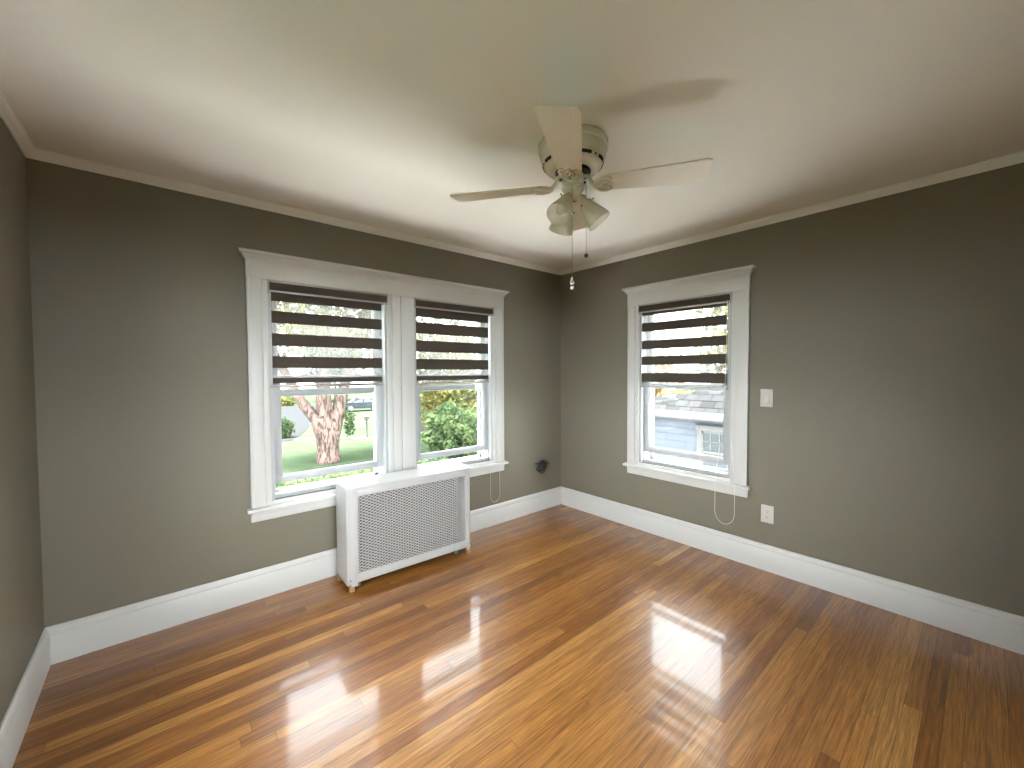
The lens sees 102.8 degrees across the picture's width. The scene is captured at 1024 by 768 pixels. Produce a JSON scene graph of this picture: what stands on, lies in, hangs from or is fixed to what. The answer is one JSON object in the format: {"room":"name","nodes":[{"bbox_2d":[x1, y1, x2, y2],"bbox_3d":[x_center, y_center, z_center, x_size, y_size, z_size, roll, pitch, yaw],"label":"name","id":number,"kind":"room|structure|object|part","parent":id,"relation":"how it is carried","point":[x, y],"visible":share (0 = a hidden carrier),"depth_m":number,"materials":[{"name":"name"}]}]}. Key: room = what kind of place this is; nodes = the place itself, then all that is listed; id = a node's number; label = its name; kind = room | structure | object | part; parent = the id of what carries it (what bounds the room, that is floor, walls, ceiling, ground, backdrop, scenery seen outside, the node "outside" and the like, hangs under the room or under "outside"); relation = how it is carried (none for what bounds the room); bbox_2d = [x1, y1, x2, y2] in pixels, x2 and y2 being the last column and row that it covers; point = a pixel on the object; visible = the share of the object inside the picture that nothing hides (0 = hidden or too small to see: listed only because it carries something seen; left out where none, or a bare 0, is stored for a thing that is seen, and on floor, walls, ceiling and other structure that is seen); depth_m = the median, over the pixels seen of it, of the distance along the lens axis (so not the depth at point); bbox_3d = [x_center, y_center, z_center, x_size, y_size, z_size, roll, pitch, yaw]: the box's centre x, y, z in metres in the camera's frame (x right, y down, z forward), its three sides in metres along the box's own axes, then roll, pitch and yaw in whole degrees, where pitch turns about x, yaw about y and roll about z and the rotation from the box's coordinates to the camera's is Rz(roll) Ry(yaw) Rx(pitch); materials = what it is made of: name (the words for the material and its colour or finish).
{"room":"empty bedroom","nodes":[
{"label":"empty bedroom","id":0,"kind":"room"},
{"bbox_2d":[0,117,43,724],"bbox_3d":[-1.153,0.170,0.514,0.180,2.462,3.980,-2,2,-41],"label":"wall","id":1,"kind":"structure","parent":0,"point":[21,580],"depth_m":1.68,"materials":[{"name":"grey paint"}]},
{"bbox_2d":[0,85,34,156],"bbox_3d":[-1.077,-1.042,0.548,0.036,0.042,3.620,-2,2,-41],"label":"crown molding","id":2,"kind":"structure","parent":1,"relation":"attached to","point":[8,115],"depth_m":1.69,"materials":[{"name":"white paint"}]},
{"bbox_2d":[0,629,50,767],"bbox_3d":[-1.067,1.307,0.606,0.018,0.183,3.602,-2,2,-41],"label":"baseboard","id":3,"kind":"structure","parent":1,"relation":"attached to","point":[13,727],"depth_m":1.61,"materials":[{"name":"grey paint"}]},
{"bbox_2d":[26,158,560,627],"bbox_3d":[-0.932,0.087,3.209,3.671,2.462,0.180,-2,2,-41],"label":"wall","id":4,"kind":"structure","parent":0,"point":[138,290],"depth_m":2.26,"materials":[{"name":"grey paint"}]},
{"bbox_2d":[26,148,560,274],"bbox_3d":[-0.867,-1.121,3.090,3.671,0.042,0.036,-2,2,-41],"label":"crown molding","id":5,"kind":"structure","parent":4,"relation":"attached to","point":[37,154],"depth_m":2.46,"materials":[{"name":"white paint"}]},
{"bbox_2d":[44,486,561,664],"bbox_3d":[-0.862,1.228,3.168,3.670,0.183,0.018,-2,2,-41],"label":"baseboard","id":6,"kind":"structure","parent":4,"relation":"attached to","point":[71,639],"depth_m":2.38,"materials":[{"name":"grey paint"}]},
{"bbox_2d":[237,247,508,522],"bbox_3d":[-0.890,-0.001,3.202,2.089,1.662,0.238,-2,2,-41],"label":"window","id":7,"kind":"structure","parent":4,"relation":"in","point":[379,431],"depth_m":2.92,"materials":[{"name":"white paint"}]},
{"bbox_3d":[-1.577,0.049,2.519,0.079,1.436,0.025,-2,2,-41],"label":"casing","id":8,"kind":"part","parent":7,"relation":"part of","materials":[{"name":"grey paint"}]},
{"bbox_3d":[-1.305,-0.283,2.903,0.736,0.719,0.034,-2,2,-41],"label":"sash","id":9,"kind":"part","parent":7,"relation":"part of","materials":[{"name":"grey paint"}]},
{"bbox_3d":[-1.273,0.287,2.886,0.736,0.700,0.036,-2,2,-41],"label":"sash","id":10,"kind":"part","parent":7,"relation":"part of","materials":[{"name":"grey paint"}]},
{"bbox_2d":[267,279,389,472],"bbox_3d":[-1.227,0.201,2.826,0.784,1.724,0.115,-2,2,-41],"label":"roller blind","id":11,"kind":"object","parent":7,"relation":"attached to","point":[281,291],"visible":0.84,"depth_m":2.79,"materials":[{"name":"brown fabric"}]},
{"bbox_3d":[-1.254,0.008,2.825,0.749,0.018,0.019,-2,2,-41],"label":"rail","id":12,"kind":"part","parent":11,"relation":"part of","materials":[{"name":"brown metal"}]},
{"bbox_3d":[-0.945,0.224,3.025,0.078,1.664,0.048,-2,2,-41],"label":"bead chain","id":13,"kind":"part","parent":11,"relation":"part of","materials":[{"name":"beige"}]},
{"bbox_3d":[-0.836,-0.804,3.110,2.089,0.052,0.060,-2,2,-41],"label":"cap moulding","id":14,"kind":"part","parent":7,"relation":"part of","materials":[{"name":"grey paint"}]},
{"bbox_3d":[-0.848,-0.729,3.126,2.017,0.114,0.025,-2,2,-41],"label":"head casing","id":15,"kind":"part","parent":7,"relation":"part of","materials":[{"name":"grey paint"}]},
{"bbox_2d":[414,298,499,501],"bbox_3d":[-0.458,0.196,3.487,0.812,1.762,0.115,-2,2,-41],"label":"roller blind","id":16,"kind":"object","parent":7,"relation":"attached to","point":[424,307],"visible":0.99,"depth_m":3.45,"materials":[{"name":"brown fabric"}]},
{"bbox_3d":[-0.496,-0.008,3.477,0.750,0.018,0.019,-2,2,-41],"label":"rail","id":17,"kind":"part","parent":16,"relation":"part of","materials":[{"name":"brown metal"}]},
{"bbox_3d":[-0.170,0.219,3.691,0.111,1.702,0.048,-2,2,-41],"label":"bead chain","id":18,"kind":"part","parent":16,"relation":"part of","materials":[{"name":"beige"}]},
{"bbox_3d":[-0.113,0.004,3.778,0.083,1.436,0.025,-2,2,-41],"label":"casing","id":19,"kind":"part","parent":7,"relation":"part of","materials":[{"name":"grey paint"}]},
{"bbox_2d":[414,308,492,467],"bbox_3d":[-0.533,0.008,3.550,0.788,1.394,0.176,-2,2,-41],"label":"window","id":20,"kind":"structure","parent":4,"relation":"in","point":[484,447],"depth_m":3.72,"materials":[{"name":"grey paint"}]},
{"bbox_3d":[-0.547,-0.306,3.555,0.737,0.719,0.034,-2,2,-41],"label":"sash","id":21,"kind":"part","parent":20,"relation":"part of","materials":[{"name":"grey paint"}]},
{"bbox_3d":[-0.515,0.264,3.538,0.737,0.700,0.036,-2,2,-41],"label":"sash","id":22,"kind":"part","parent":20,"relation":"part of","materials":[{"name":"grey paint"}]},
{"bbox_2d":[535,460,548,472],"bbox_3d":[0.313,0.834,4.139,0.176,0.130,0.050,-1,2,-35],"label":"coiled cable","id":23,"kind":"object","parent":4,"relation":"attached to","point":[543,468],"visible":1,"depth_m":4.12,"materials":[{"name":"black plastic"}]},
{"bbox_2d":[0,0,1023,269],"bbox_3d":[0.301,-1.165,1.730,4.031,0.120,3.980,-2,2,-41],"label":"ceiling","id":24,"kind":"structure","parent":0,"point":[375,113],"depth_m":1.56,"materials":[{"name":"paint"}]},
{"bbox_2d":[450,105,712,289],"bbox_3d":[0.283,-0.769,1.903,0.921,0.682,0.921,-1,2,-31],"label":"ceiling fan","id":25,"kind":"object","parent":24,"relation":"hanging from","point":[571,152],"visible":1,"depth_m":1.81,"materials":[{"name":"white metal"}]},
{"bbox_3d":[-0.056,-0.921,1.980,0.473,0.006,0.160,0,13,14],"label":"blade","id":26,"kind":"part","parent":25,"relation":"part of","materials":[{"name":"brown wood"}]},
{"bbox_3d":[0.201,-0.910,1.560,0.160,0.006,0.473,11,4,13],"label":"blade","id":27,"kind":"part","parent":25,"relation":"part of","materials":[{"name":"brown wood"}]},
{"bbox_3d":[0.222,-0.778,1.819,0.132,0.136,0.117,-2,2,-41],"label":"lamp shade","id":28,"kind":"part","parent":25,"relation":"part of","materials":[{"name":"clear glass"}]},
{"bbox_3d":[0.249,-0.784,2.003,0.116,0.136,0.131,-2,2,-41],"label":"lamp shade","id":29,"kind":"part","parent":25,"relation":"part of","materials":[{"name":"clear glass"}]},
{"bbox_3d":[0.229,-0.792,1.831,0.070,0.080,0.054,-2,2,-41],"label":"bulb","id":30,"kind":"part","parent":25,"relation":"part of","materials":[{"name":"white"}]},
{"bbox_3d":[0.273,-0.708,1.851,0.003,0.398,0.013,0,2,13],"label":"pull chain","id":31,"kind":"part","parent":25,"relation":"part of","materials":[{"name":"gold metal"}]},
{"bbox_2d":[561,172,585,202],"bbox_3d":[0.283,-0.916,1.899,0.105,0.129,0.105,-2,2,-41],"label":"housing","id":32,"kind":"object","parent":25,"relation":"attached to","point":[574,188],"depth_m":1.87,"materials":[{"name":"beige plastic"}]},
{"bbox_3d":[0.364,-0.931,2.237,0.160,0.006,0.473,-11,-1,14],"label":"blade","id":33,"kind":"part","parent":25,"relation":"part of","materials":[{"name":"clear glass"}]},
{"bbox_3d":[0.325,-0.854,1.892,0.058,0.059,0.040,0,2,-1],"label":"light arm","id":34,"kind":"part","parent":25,"relation":"part of","materials":[{"name":"beige metal"}]},
{"bbox_3d":[0.392,-0.781,1.889,0.121,0.136,0.125,-2,2,-41],"label":"lamp shade","id":35,"kind":"part","parent":25,"relation":"part of","materials":[{"name":"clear glass"}]},
{"bbox_3d":[0.622,-0.919,1.817,0.473,0.006,0.160,0,-9,14],"label":"blade","id":36,"kind":"part","parent":25,"relation":"part of","materials":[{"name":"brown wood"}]},
{"bbox_2d":[12,504,1023,767],"bbox_3d":[0.313,1.415,1.808,4.031,0.120,3.980,-2,2,-41],"label":"floor","id":37,"kind":"structure","parent":0,"point":[564,636],"depth_m":1.89,"materials":[{"name":"brown wood"}]},
{"bbox_2d":[335,462,469,592],"bbox_3d":[-0.747,0.987,2.973,0.945,0.675,0.252,-2,2,-39],"label":"radiator cover","id":38,"kind":"object","parent":37,"relation":"on","point":[348,491],"visible":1,"depth_m":2.81,"materials":[{"name":"white metal"}]},
{"bbox_3d":[-1.105,0.988,2.680,0.254,0.614,0.049,1,2,39],"label":"panel","id":39,"kind":"part","parent":38,"relation":"part of","materials":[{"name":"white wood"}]},
{"bbox_3d":[-0.749,0.660,2.963,0.945,0.021,0.252,-2,2,-39],"label":"panel","id":40,"kind":"part","parent":38,"relation":"part of","materials":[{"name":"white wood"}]},
{"bbox_2d":[358,477,464,572],"bbox_3d":[-0.678,0.960,2.879,0.837,0.518,0.003,-2,2,-39],"label":"grille","id":41,"kind":"object","parent":38,"relation":"attached to","point":[454,484],"depth_m":2.85,"materials":[{"name":"white metal"}]},
{"bbox_3d":[-0.674,0.969,2.882,0.824,0.591,0.016,-2,2,-39],"label":"panel","id":42,"kind":"part","parent":38,"relation":"part of","materials":[{"name":"white metal"}]},
{"bbox_3d":[-0.387,0.967,3.261,0.049,0.614,0.254,-1,2,-27],"label":"panel","id":43,"kind":"part","parent":38,"relation":"part of","materials":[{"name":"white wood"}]},
{"bbox_2d":[358,478,459,585],"bbox_3d":[-0.736,1.026,2.994,0.850,0.596,0.127,-2,2,-39],"label":"radiator","id":44,"kind":"object","parent":37,"relation":"on","point":[457,551],"visible":0.38,"depth_m":2.94,"materials":[{"name":"white metal"}]},
{"bbox_2d":[561,162,1023,616],"bbox_3d":[1.708,0.078,3.092,0.180,2.462,3.800,-2,2,-41],"label":"wall","id":45,"kind":"structure","parent":0,"point":[887,332],"depth_m":2.44,"materials":[{"name":"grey paint"}]},
{"bbox_2d":[622,265,756,497],"bbox_3d":[1.429,-0.017,3.366,0.238,1.662,1.077,-2,2,-41],"label":"window","id":46,"kind":"structure","parent":45,"relation":"in","point":[647,449],"depth_m":3.24,"materials":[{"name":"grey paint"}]},
{"bbox_3d":[1.073,0.001,3.672,0.025,1.436,0.073,-2,2,-41],"label":"casing","id":47,"kind":"part","parent":46,"relation":"part of","materials":[{"name":"grey paint"}]},
{"bbox_2d":[638,292,734,523],"bbox_3d":[1.390,0.173,3.311,0.115,1.722,0.834,-2,2,-41],"label":"roller blind","id":48,"kind":"object","parent":46,"relation":"attached to","point":[722,299],"visible":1,"depth_m":3.29,"materials":[{"name":"brown fabric"}]},
{"bbox_3d":[1.375,0.026,3.355,0.019,0.018,0.741,-2,2,-41],"label":"rail","id":49,"kind":"part","parent":48,"relation":"part of","materials":[{"name":"grey paint"}]},
{"bbox_3d":[1.590,0.211,3.028,0.048,1.662,0.143,-2,2,-41],"label":"bead chain","id":50,"kind":"part","parent":48,"relation":"part of","materials":[{"name":"beige"}]},
{"bbox_3d":[1.430,0.260,3.382,0.036,0.700,0.728,-2,2,-41],"label":"sash","id":51,"kind":"part","parent":46,"relation":"part of","materials":[{"name":"grey paint"}]},
{"bbox_3d":[1.461,-0.310,3.394,0.034,0.719,0.728,-2,2,-41],"label":"sash","id":52,"kind":"part","parent":46,"relation":"part of","materials":[{"name":"grey paint"}]},
{"bbox_3d":[1.372,-0.744,3.298,0.025,0.114,1.005,-2,2,-41],"label":"head casing","id":53,"kind":"part","parent":46,"relation":"part of","materials":[{"name":"grey paint"}]},
{"bbox_3d":[1.358,-0.819,3.283,0.060,0.052,1.077,-2,2,-41],"label":"cap moulding","id":54,"kind":"part","parent":46,"relation":"part of","materials":[{"name":"grey paint"}]},
{"bbox_3d":[1.674,0.020,2.974,0.025,1.436,0.086,-2,2,-41],"label":"casing","id":55,"kind":"part","parent":46,"relation":"part of","materials":[{"name":"grey paint"}]},
{"bbox_2d":[760,389,772,406],"bbox_3d":[1.780,0.098,2.861,0.012,0.125,0.080,-2,2,-41],"label":"light switch","id":56,"kind":"object","parent":45,"relation":"attached to","point":[766,395],"visible":1,"depth_m":2.86,"materials":[{"name":"grey plastic"}]},
{"bbox_2d":[761,504,773,523],"bbox_3d":[1.795,0.915,2.876,0.009,0.125,0.080,-2,2,-41],"label":"electrical outlet","id":57,"kind":"object","parent":45,"relation":"attached to","point":[767,512],"visible":1,"depth_m":2.87,"materials":[{"name":"grey plastic"}]},
{"bbox_2d":[561,487,1023,654],"bbox_3d":[1.703,1.222,2.987,0.018,0.183,3.602,-2,2,-41],"label":"baseboard","id":58,"kind":"structure","parent":45,"relation":"attached to","point":[992,626],"depth_m":2.59,"materials":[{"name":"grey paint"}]},
{"bbox_2d":[561,151,1023,274],"bbox_3d":[1.679,-1.127,2.917,0.036,0.042,3.620,-2,2,-41],"label":"crown molding","id":59,"kind":"structure","parent":45,"relation":"attached to","point":[1016,158],"depth_m":2.54,"materials":[{"name":"white paint"}]},
{"label":"outside","id":60,"kind":"structure","parent":0,"visible":0},
{"bbox_2d":[293,436,372,440],"bbox_3d":[-10.862,3.636,27.351,7.018,0.090,0.973,-1,2,-8],"label":"footpath","id":61,"kind":"structure","parent":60,"point":[353,437],"depth_m":27.09,"materials":[{"name":"concrete"}]},
{"bbox_2d":[364,415,368,436],"bbox_3d":[-9.815,2.849,27.583,0.400,1.540,0.390,-2,2,-41],"label":"post","id":62,"kind":"object","parent":61,"relation":"on","point":[366,417],"visible":0.98,"depth_m":27.53,"materials":[{"name":"concrete"}]},
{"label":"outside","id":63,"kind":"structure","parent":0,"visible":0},
{"bbox_2d":[310,421,372,424],"bbox_3d":[-13.140,3.379,36.150,8.810,0.090,1.073,-1,2,-14],"label":"front walk","id":64,"kind":"structure","parent":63,"point":[353,421],"depth_m":35.80,"materials":[{"name":"concrete"}]},
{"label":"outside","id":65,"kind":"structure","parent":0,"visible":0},
{"bbox_2d":[281,387,695,482],"bbox_3d":[-27.280,2.870,59.794,150.000,0.300,119.800,-2,2,-41],"label":"lawn","id":66,"kind":"structure","parent":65,"point":[297,456],"depth_m":23.78,"materials":[{"name":"green plant"}]},
{"bbox_2d":[281,416,295,437],"bbox_3d":[-15.276,2.945,27.492,1.253,1.665,1.151,0,2,-6],"label":"shrub","id":67,"kind":"object","parent":66,"relation":"on","point":[287,426],"visible":0.74,"depth_m":27.39,"materials":[{"name":"green plant"}]},
{"bbox_2d":[281,396,295,405],"bbox_3d":[-32.578,2.344,51.819,10.003,1.859,1.846,-2,2,-41],"label":"hedge","id":68,"kind":"object","parent":66,"relation":"on","point":[288,400],"visible":0.14,"depth_m":53.85,"materials":[{"name":"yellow plant"}]},
{"bbox_2d":[296,327,366,398],"bbox_3d":[-27.054,-3.765,62.396,9.549,12.931,10.165,0,2,-6],"label":"tree","id":69,"kind":"object","parent":66,"relation":"on","point":[334,371],"visible":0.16,"depth_m":60.51,"materials":[{"name":"green plant"}]},
{"bbox_2d":[277,301,439,464],"bbox_3d":[-8.928,-2.517,20.262,12.375,13.015,7.799,-2,2,-41],"label":"maple tree","id":70,"kind":"object","parent":66,"relation":"on","point":[326,421],"visible":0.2,"depth_m":19.60,"materials":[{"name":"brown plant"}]},
{"bbox_3d":[-8.954,-5.020,20.203,12.264,8.008,7.645,-2,2,-41],"label":"crown","id":71,"kind":"part","parent":70,"relation":"part of","materials":[{"name":"green plant"}]},
{"bbox_2d":[345,397,372,410],"bbox_3d":[-17.146,2.310,46.735,4.530,1.460,1.844,-1,2,-33],"label":"parked car","id":72,"kind":"object","parent":66,"relation":"on","point":[363,402],"visible":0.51,"depth_m":45.90,"materials":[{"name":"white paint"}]},
{"bbox_2d":[276,457,449,487],"bbox_3d":[-5.807,3.812,16.040,9.721,0.712,3.790,-2,2,-41],"label":"planting bed","id":73,"kind":"object","parent":66,"relation":"on","point":[345,474],"visible":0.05,"depth_m":16.23,"materials":[{"name":"green plant"}]},
{"bbox_2d":[420,395,468,430],"bbox_3d":[-5.859,1.815,32.384,5.200,3.280,4.400,0,2,-6],"label":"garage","id":74,"kind":"structure","parent":66,"relation":"on","point":[422,428],"depth_m":30.34,"materials":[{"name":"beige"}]},
{"bbox_2d":[416,318,476,430],"bbox_3d":[-4.157,-0.721,27.219,5.731,8.804,5.606,0,2,21],"label":"tree","id":75,"kind":"object","parent":66,"relation":"on","point":[442,396],"visible":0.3,"depth_m":26.23,"materials":[{"name":"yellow plant"}]},
{"bbox_2d":[420,399,477,459],"bbox_3d":[-3.109,2.506,21.233,3.316,3.468,3.138,0,2,-4],"label":"shrub","id":76,"kind":"object","parent":66,"relation":"on","point":[438,435],"visible":0.9,"depth_m":20.46,"materials":[{"name":"green plant"}]},
{"bbox_2d":[654,338,692,395],"bbox_3d":[6.635,0.859,19.057,3.282,6.052,3.215,0,2,15],"label":"tree","id":77,"kind":"object","parent":66,"relation":"on","point":[662,368],"visible":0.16,"depth_m":18.51,"materials":[{"name":"green plant"}]},
{"bbox_2d":[690,306,727,384],"bbox_3d":[13.067,-1.360,20.619,7.533,10.316,7.350,0,2,-5],"label":"tree","id":78,"kind":"object","parent":66,"relation":"on","point":[718,368],"visible":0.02,"depth_m":21.50,"materials":[{"name":"green plant"}]},
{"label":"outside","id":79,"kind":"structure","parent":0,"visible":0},
{"bbox_2d":[281,401,473,412],"bbox_3d":[-32.719,3.267,43.118,120.000,0.070,10.000,-2,2,-41],"label":"road","id":80,"kind":"structure","parent":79,"point":[290,408],"depth_m":49.54,"materials":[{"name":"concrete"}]},
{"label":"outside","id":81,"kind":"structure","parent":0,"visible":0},
{"bbox_3d":[54.227,3.973,11.200,89.800,0.300,60.200,-2,2,-41],"label":"yard","id":82,"kind":"structure","parent":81,"visible":0},
{"bbox_2d":[654,383,727,468],"bbox_3d":[9.071,1.086,7.798,7.170,6.093,12.650,-2,2,-41],"label":"neighbouring house","id":83,"kind":"structure","parent":82,"relation":"on","point":[693,422],"depth_m":8.84,"materials":[{"name":"blue wood"}]},
{"bbox_3d":[4.223,1.566,8.508,0.008,1.135,0.550,-2,2,-41],"label":"pane","id":84,"kind":"part","parent":83,"relation":"part of","materials":[{"name":"grey"}]},
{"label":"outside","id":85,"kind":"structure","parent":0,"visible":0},
{"bbox_2d":[281,412,310,441],"bbox_3d":[-20.879,3.510,33.189,17.000,0.080,22.500,-2,2,-41],"label":"driveway","id":86,"kind":"structure","parent":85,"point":[302,423],"depth_m":35.85,"materials":[{"name":"concrete"}]}
]}

